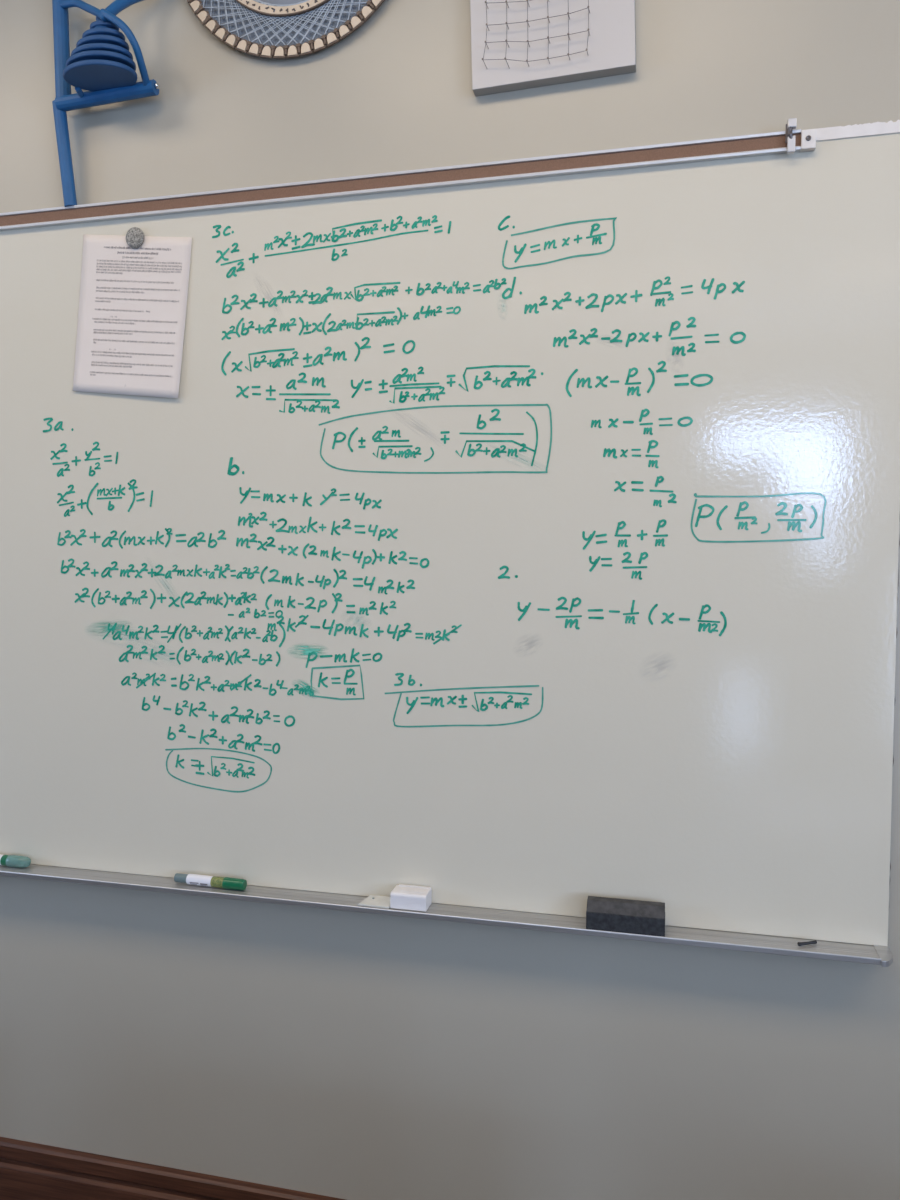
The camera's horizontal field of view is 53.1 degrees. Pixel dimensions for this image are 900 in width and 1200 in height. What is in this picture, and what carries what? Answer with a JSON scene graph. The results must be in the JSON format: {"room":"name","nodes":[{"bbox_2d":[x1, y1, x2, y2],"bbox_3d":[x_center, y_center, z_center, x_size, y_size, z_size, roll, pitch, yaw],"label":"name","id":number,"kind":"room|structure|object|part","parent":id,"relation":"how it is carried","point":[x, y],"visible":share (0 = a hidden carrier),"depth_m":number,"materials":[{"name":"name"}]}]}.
{"room":"classroom","nodes":[
{"label":"classroom","id":0,"kind":"room"},
{"bbox_2d":[0,0,899,1199],"bbox_3d":[-0.112,-0.068,1.637,7.400,2.850,0.150,1,3,14],"label":"wall","id":1,"kind":"structure","parent":0,"point":[348,1055],"depth_m":1.56,"materials":[{"name":"paint"}]},
{"bbox_2d":[0,1137,345,1199],"bbox_3d":[-0.132,1.228,1.628,7.400,0.263,0.022,1,3,14],"label":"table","id":2,"kind":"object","parent":1,"relation":"attached to","point":[28,1170],"depth_m":1.75,"materials":[{"name":"brown wood"}]},
{"bbox_2d":[187,0,384,58],"bbox_3d":[-0.267,-1.148,1.525,0.445,0.445,0.021,1,3,14],"label":"art","id":3,"kind":"object","parent":1,"relation":"attached to","point":[276,29],"visible":1,"depth_m":1.54,"materials":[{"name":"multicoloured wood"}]},
{"bbox_2d":[0,121,899,966],"bbox_3d":[-0.511,-0.091,1.621,2.434,1.256,0.068,1,3,14],"label":"whiteboard","id":4,"kind":"object","parent":1,"relation":"attached to","point":[527,546],"visible":1,"depth_m":1.50,"materials":[{"name":"plastic"}]},
{"bbox_2d":[0,854,30,867],"bbox_3d":[-0.882,0.503,1.748,0.156,0.022,0.023,1,3,14],"label":"marker","id":5,"kind":"object","parent":4,"relation":"on","point":[19,861],"visible":1,"depth_m":1.73,"materials":[{"name":"green plastic"}]},
{"bbox_2d":[72,234,191,397],"bbox_3d":[-0.579,-0.515,1.633,0.249,0.306,0.007,1,3,14],"label":"paper sheet","id":6,"kind":"object","parent":4,"relation":"attached to","point":[133,301],"visible":1,"depth_m":1.63,"materials":[{"name":"white paper"}]},
{"bbox_2d":[126,227,144,247],"bbox_3d":[-0.567,-0.652,1.621,0.036,0.036,0.007,1,3,14],"label":"round magnet","id":7,"kind":"object","parent":4,"relation":"attached to","point":[135,237],"visible":1,"depth_m":1.62},
{"bbox_2d":[174,873,246,889],"bbox_3d":[-0.435,0.510,1.636,0.141,0.020,0.020,1,3,16],"label":"marker","id":8,"kind":"object","parent":4,"relation":"on","point":[192,879],"visible":1,"depth_m":1.63,"materials":[{"name":"green plastic"}]},
{"bbox_2d":[358,895,389,908],"bbox_3d":[-0.127,0.521,1.558,0.057,0.007,0.039,1,3,14],"label":"scrap","id":9,"kind":"object","parent":4,"relation":"on","point":[372,900],"visible":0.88,"depth_m":1.55,"materials":[{"name":"grey paper"}]},
{"bbox_2d":[0,129,815,230],"bbox_3d":[-0.572,-0.703,1.617,2.300,0.030,0.014,1,3,14],"label":"rail","id":10,"kind":"object","parent":4,"relation":"attached to","point":[770,143],"visible":1,"depth_m":1.49,"materials":[{"name":"metal"}]},
{"bbox_2d":[52,0,159,206],"bbox_3d":[-0.614,-0.982,1.564,0.243,0.538,0.117,1,3,14],"label":"sculpture","id":11,"kind":"object","parent":10,"relation":"on","point":[101,63],"visible":1,"depth_m":1.57,"materials":[{"name":"paint"}]},
{"bbox_2d":[785,118,796,153],"bbox_3d":[0.508,-0.692,1.342,0.015,0.048,0.011,1,3,14],"label":"hook","id":12,"kind":"object","parent":10,"relation":"attached to","point":[791,124],"visible":1,"depth_m":1.34,"materials":[{"name":"silver metal"}]},
{"bbox_2d":[390,884,431,911],"bbox_3d":[-0.067,0.511,1.546,0.063,0.029,0.038,1,3,14],"label":"eraser","id":13,"kind":"object","parent":4,"relation":"on","point":[405,897],"visible":1,"depth_m":1.53,"materials":[{"name":"plastic"}]},
{"bbox_3d":[-0.063,0.497,1.550,0.057,0.002,0.026,1,3,14],"label":"lid","id":14,"kind":"part","parent":13,"relation":"part of","materials":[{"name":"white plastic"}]},
{"bbox_2d":[0,864,892,966],"bbox_3d":[-0.511,0.527,1.651,2.432,0.020,0.056,1,3,14],"label":"marker tray","id":15,"kind":"object","parent":4,"relation":"on","point":[879,953],"depth_m":1.52,"materials":[{"name":"metal"}]},
{"bbox_2d":[586,896,664,936],"bbox_3d":[0.282,0.508,1.449,0.124,0.045,0.034,1,3,14],"label":"eraser","id":16,"kind":"object","parent":4,"relation":"on","point":[640,917],"visible":1,"depth_m":1.44,"materials":[{"name":"grey fabric"}]},
{"bbox_2d":[797,940,816,945],"bbox_3d":[0.553,0.531,1.394,0.031,0.006,0.006,-1,3,-13],"label":"pen clip","id":17,"kind":"object","parent":4,"relation":"on","point":[814,941],"visible":1,"depth_m":1.39,"materials":[{"name":"black plastic"}]},
{"bbox_2d":[470,0,635,95],"bbox_3d":[0.158,-0.979,1.421,0.267,0.312,0.039,1,3,14],"label":"canvas","id":18,"kind":"object","parent":1,"relation":"attached to","point":[516,44],"visible":1,"depth_m":1.42,"materials":[{"name":"beige"}]},
{"bbox_2d":[816,120,899,140],"bbox_3d":[0.610,-0.695,1.333,0.132,0.018,0.002,1,3,14],"label":"trim","id":19,"kind":"structure","parent":1,"relation":"attached to","point":[877,128],"depth_m":1.33,"materials":[{"name":"white plastic"}]}
]}

